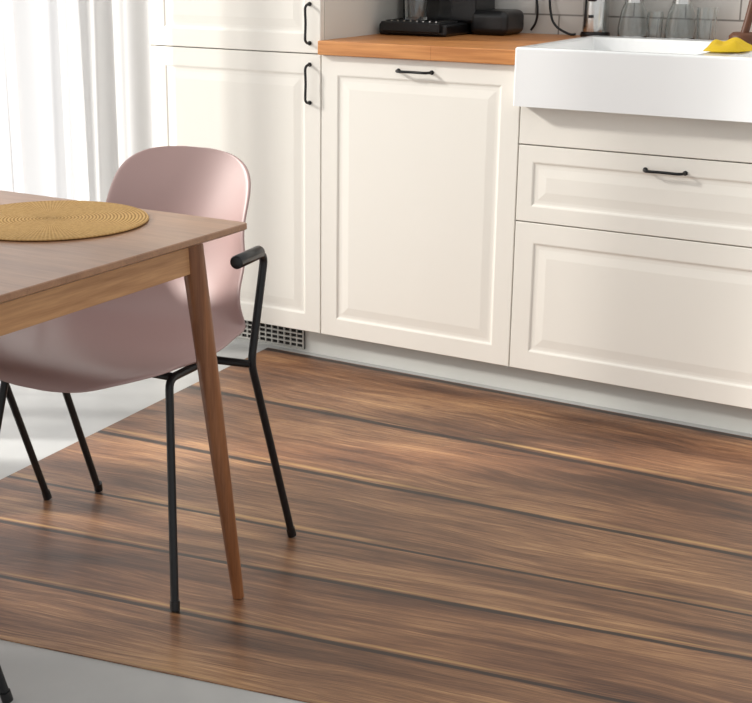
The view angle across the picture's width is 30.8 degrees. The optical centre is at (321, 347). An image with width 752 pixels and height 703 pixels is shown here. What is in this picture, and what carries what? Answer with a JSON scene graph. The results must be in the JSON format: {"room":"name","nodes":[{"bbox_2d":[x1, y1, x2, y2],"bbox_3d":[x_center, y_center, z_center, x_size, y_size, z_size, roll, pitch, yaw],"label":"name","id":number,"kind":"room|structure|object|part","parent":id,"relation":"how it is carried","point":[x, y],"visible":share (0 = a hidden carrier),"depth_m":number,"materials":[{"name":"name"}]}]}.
{"room":"kitchen","nodes":[
{"label":"kitchen","id":0,"kind":"room"},
{"bbox_2d":[0,339,751,702],"bbox_3d":[0.395,0.854,1.373,5.400,0.050,5.750,10,20,30],"label":"floor","id":1,"kind":"structure","parent":0,"point":[32,674],"depth_m":2.40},
{"bbox_2d":[0,666,12,702],"bbox_3d":[-0.819,0.201,2.084,0.573,0.782,0.536,10,20,30],"label":"dining chair","id":2,"kind":"object","parent":1,"relation":"on","point":[6,696],"visible":1,"depth_m":2.19,"materials":[{"name":"black metal"}]},
{"bbox_3d":[-0.598,0.392,2.067,0.069,0.425,0.251,12,20,34],"label":"leg","id":3,"kind":"part","parent":2,"relation":"part of","materials":[{"name":"black metal"}]},
{"bbox_2d":[0,190,246,598],"bbox_3d":[-0.901,0.134,2.411,1.297,0.720,0.886,10,20,30],"label":"dining table","id":4,"kind":"object","parent":1,"relation":"on","point":[41,281],"visible":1,"depth_m":2.20,"materials":[{"name":"brown wood"}]},
{"bbox_2d":[0,200,148,240],"bbox_3d":[-0.465,-0.220,2.332,0.336,0.005,0.336,10,20,30],"label":"placemat","id":5,"kind":"object","parent":4,"relation":"on","point":[58,220],"visible":1,"depth_m":2.31,"materials":[{"name":"wicker"}]},
{"bbox_3d":[-0.195,0.138,2.440,0.106,0.698,0.041,-6,18,-19],"label":"leg","id":6,"kind":"part","parent":4,"relation":"part of","materials":[{"name":"brown wood"}]},
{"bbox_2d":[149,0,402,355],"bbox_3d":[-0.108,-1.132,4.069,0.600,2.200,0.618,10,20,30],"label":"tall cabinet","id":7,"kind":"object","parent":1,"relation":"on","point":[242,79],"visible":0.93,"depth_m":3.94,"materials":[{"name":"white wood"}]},
{"bbox_3d":[-0.252,-1.239,3.796,0.597,0.795,0.019,10,20,30],"label":"door","id":8,"kind":"part","parent":7,"relation":"part of","materials":[{"name":"white paint"}]},
{"bbox_3d":[-0.253,-0.473,4.027,0.597,0.799,0.019,10,20,30],"label":"door","id":9,"kind":"part","parent":7,"relation":"part of","materials":[{"name":"white paint"}]},
{"bbox_2d":[238,320,304,349],"bbox_3d":[-0.170,-0.048,4.143,0.275,0.064,0.010,10,20,30],"label":"vent","id":10,"kind":"object","parent":7,"relation":"attached to","point":[273,335],"depth_m":4.12,"materials":[{"name":"silver metal"}]},
{"bbox_3d":[-0.041,-0.888,3.735,0.007,0.112,0.028,10,20,30],"label":"handle","id":11,"kind":"part","parent":7,"relation":"part of","materials":[{"name":"black metal"}]},
{"bbox_3d":[-0.041,-0.732,3.782,0.007,0.112,0.028,10,20,30],"label":"handle","id":12,"kind":"part","parent":7,"relation":"part of","materials":[{"name":"black metal"}]},
{"bbox_2d":[0,348,751,702],"bbox_3d":[0.411,0.414,2.745,2.500,0.002,1.831,10,20,30],"label":"rug","id":13,"kind":"object","parent":1,"relation":"on","point":[454,542],"visible":0.97,"depth_m":2.77,"materials":[{"name":"brown wood"}]},
{"bbox_2d":[0,380,51,499],"bbox_3d":[-0.928,-0.024,2.832,0.573,0.782,0.536,10,19,29],"label":"dining chair","id":14,"kind":"object","parent":13,"relation":"on","point":[46,494],"visible":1,"depth_m":2.91,"materials":[{"name":"black metal"}]},
{"bbox_2d":[0,146,296,611],"bbox_3d":[-0.384,0.035,2.641,0.573,0.782,0.536,9,19,27],"label":"dining chair","id":15,"kind":"object","parent":13,"relation":"on","point":[146,333],"visible":0.78,"depth_m":2.66,"materials":[{"name":"pink plastic"}]},
{"bbox_3d":[-0.609,0.187,2.748,0.069,0.425,0.251,10,20,31],"label":"leg","id":16,"kind":"part","parent":15,"relation":"part of","materials":[{"name":"black metal"}]},
{"bbox_3d":[-0.541,0.035,2.888,0.031,0.637,0.182,11,20,33],"label":"leg","id":17,"kind":"part","parent":15,"relation":"part of","materials":[{"name":"black metal"}]},
{"bbox_3d":[-0.432,0.027,2.569,0.360,0.016,0.016,9,19,27],"label":"cross rail","id":18,"kind":"part","parent":15,"relation":"part of","materials":[{"name":"black metal"}]},
{"bbox_3d":[-0.229,0.247,2.550,0.089,0.426,0.251,9,19,27],"label":"leg","id":19,"kind":"part","parent":15,"relation":"part of","materials":[{"name":"black metal"}]},
{"bbox_3d":[-0.101,0.106,2.657,0.030,0.637,0.182,7,18,22],"label":"leg","id":20,"kind":"part","parent":15,"relation":"part of","materials":[{"name":"black metal"}]},
{"bbox_2d":[321,55,520,389],"bbox_3d":[0.397,-0.406,3.951,0.600,0.880,0.608,10,20,30],"label":"base cabinet","id":21,"kind":"object","parent":1,"relation":"on","point":[420,158],"visible":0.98,"depth_m":3.72,"materials":[{"name":"white wood"}]},
{"bbox_3d":[0.240,-0.729,3.600,0.107,0.007,0.028,10,20,30],"label":"handle","id":22,"kind":"part","parent":21,"relation":"part of","materials":[{"name":"black metal"}]},
{"bbox_2d":[318,33,579,64],"bbox_3d":[0.996,-0.742,3.470,1.999,0.038,0.610,10,20,30],"label":"countertop","id":23,"kind":"structure","parent":21,"relation":"on","point":[466,48],"depth_m":3.63,"materials":[{"name":"brown wood"}]},
{"bbox_2d":[379,0,523,36],"bbox_3d":[0.379,-1.081,3.938,0.345,0.340,0.290,10,20,30],"label":"espresso machine","id":24,"kind":"object","parent":23,"relation":"on","point":[445,18],"visible":0.91,"depth_m":3.93,"materials":[{"name":"black plastic"}]},
{"bbox_2d":[405,0,427,19],"bbox_3d":[0.272,-0.998,3.927,0.074,0.100,0.074,10,20,30],"label":"drinking glass","id":25,"kind":"object","parent":24,"relation":"on","point":[414,9],"visible":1,"depth_m":3.91,"materials":[{"name":"white"}]},
{"bbox_2d":[381,20,457,33],"bbox_3d":[0.282,-0.932,3.944,0.190,0.030,0.125,10,20,30],"label":"drip tray","id":26,"kind":"object","parent":24,"relation":"on","point":[387,26],"depth_m":3.89,"materials":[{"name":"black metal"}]},
{"bbox_3d":[0.511,-0.952,3.976,0.120,0.070,0.140,10,20,30],"label":"tank","id":27,"kind":"part","parent":24,"relation":"part of","materials":[{"name":"black plastic"}]},
{"bbox_2d":[580,0,609,36],"bbox_3d":[0.777,-0.977,3.851,0.084,0.190,0.084,-4,17,-12],"label":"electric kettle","id":28,"kind":"object","parent":23,"relation":"on","point":[596,12],"visible":0.84,"depth_m":3.83,"materials":[{"name":"silver metal"}]},
{"bbox_2d":[617,0,646,36],"bbox_3d":[0.870,-0.947,3.799,0.084,0.165,0.084,10,20,30],"label":"glass carafe","id":29,"kind":"object","parent":23,"relation":"on","point":[633,16],"visible":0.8,"depth_m":3.78,"materials":[{"name":"white"}]},
{"bbox_2d":[513,35,751,122],"bbox_3d":[0.955,-0.681,3.420,0.794,0.145,0.525,10,20,30],"label":"farmhouse sink","id":30,"kind":"object","parent":23,"relation":"in","point":[667,77],"visible":0.98,"depth_m":3.27,"materials":[{"name":"white ceramic"}]},
{"bbox_2d":[703,37,751,51],"bbox_3d":[0.974,-0.727,3.256,0.109,0.030,0.155,10,20,30],"label":"cloth","id":31,"kind":"object","parent":30,"relation":"on","point":[735,44],"visible":1,"depth_m":3.22,"materials":[{"name":"yellow fabric"}]},
{"bbox_2d":[728,0,751,44],"bbox_3d":[1.042,-0.825,3.344,0.077,0.172,0.078,3,17,9],"label":"dish brush","id":32,"kind":"object","parent":30,"relation":"on","point":[745,35],"visible":0.77,"depth_m":3.34,"materials":[{"name":"brown wood"}]},
{"bbox_3d":[1.058,-0.843,3.350,0.062,0.141,0.021,-12,21,-36],"label":"stem","id":33,"kind":"part","parent":32,"relation":"part of","materials":[{"name":"brown wood"}]},
{"bbox_2d":[647,11,663,37],"bbox_3d":[0.920,-0.890,3.765,0.046,0.075,0.046,10,20,30],"label":"drinking glass","id":34,"kind":"object","parent":23,"relation":"on","point":[655,19],"visible":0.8,"depth_m":3.75,"materials":[{"name":"white"}]},
{"bbox_2d":[664,0,695,38],"bbox_3d":[0.985,-0.927,3.730,0.084,0.165,0.084,10,20,30],"label":"glass carafe","id":35,"kind":"object","parent":23,"relation":"on","point":[680,22],"visible":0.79,"depth_m":3.71,"materials":[{"name":"white"}]},
{"bbox_2d":[696,7,718,39],"bbox_3d":[1.043,-0.877,3.695,0.056,0.090,0.056,10,20,30],"label":"drinking glass","id":36,"kind":"object","parent":23,"relation":"on","point":[706,16],"visible":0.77,"depth_m":3.67,"materials":[{"name":"white"}]},
{"bbox_2d":[510,106,751,433],"bbox_3d":[0.990,-0.251,3.610,0.800,0.780,0.608,10,20,30],"label":"base cabinet","id":37,"kind":"object","parent":1,"relation":"on","point":[632,277],"visible":1,"depth_m":3.42,"materials":[{"name":"white wood"}]},
{"bbox_3d":[0.849,-0.081,3.425,0.797,0.399,0.019,10,20,30],"label":"drawer","id":38,"kind":"part","parent":37,"relation":"part of","materials":[{"name":"white paint"}]},
{"bbox_3d":[0.849,-0.369,3.338,0.797,0.197,0.019,10,20,30],"label":"drawer","id":39,"kind":"part","parent":37,"relation":"part of","materials":[{"name":"white paint"}]},
{"bbox_3d":[0.850,-0.513,3.295,0.797,0.097,0.019,10,20,30],"label":"filler rail","id":40,"kind":"part","parent":37,"relation":"part of","materials":[{"name":"white paint"}]},
{"bbox_3d":[0.829,-0.427,3.306,0.107,0.007,0.028,10,20,30],"label":"handle","id":41,"kind":"part","parent":37,"relation":"part of","materials":[{"name":"black metal"}]},
{"bbox_3d":[1.657,-1.128,3.373,4.900,2.600,0.100,10,20,30],"label":"wall","id":42,"kind":"structure","parent":0,"visible":0},
{"bbox_2d":[495,0,751,40],"bbox_3d":[1.584,-0.596,3.513,3.000,1.500,0.008,10,20,30],"label":"wall tiles","id":43,"kind":"structure","parent":42,"relation":"attached to","point":[567,15],"depth_m":3.94,"materials":[{"name":"white tile"}]},
{"bbox_2d":[530,0,538,30],"bbox_3d":[0.608,-1.116,3.970,0.069,0.373,0.014,15,22,40],"label":"power cord","id":44,"kind":"object","parent":43,"relation":"attached to","point":[537,4],"visible":1,"depth_m":3.99,"materials":[{"name":"black plastic"}]},
{"bbox_2d":[549,0,575,35],"bbox_3d":[0.691,-1.090,3.901,0.029,0.380,0.103,-12,21,-35],"label":"power cord","id":45,"kind":"object","parent":43,"relation":"attached to","point":[550,9],"visible":1,"depth_m":3.95,"materials":[{"name":"black plastic"}]},
{"bbox_3d":[-1.394,-2.133,2.700,0.100,0.300,2.460,10,20,30],"label":"wall","id":46,"kind":"structure","parent":0,"visible":0},
{"bbox_2d":[0,0,153,201],"bbox_3d":[-1.214,-0.885,2.974,0.106,2.329,2.490,11,20,32],"label":"sheer curtain","id":47,"kind":"object","parent":46,"relation":"hanging from","point":[76,92],"visible":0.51,"depth_m":3.87,"materials":[{"name":"fabric"}]}
]}

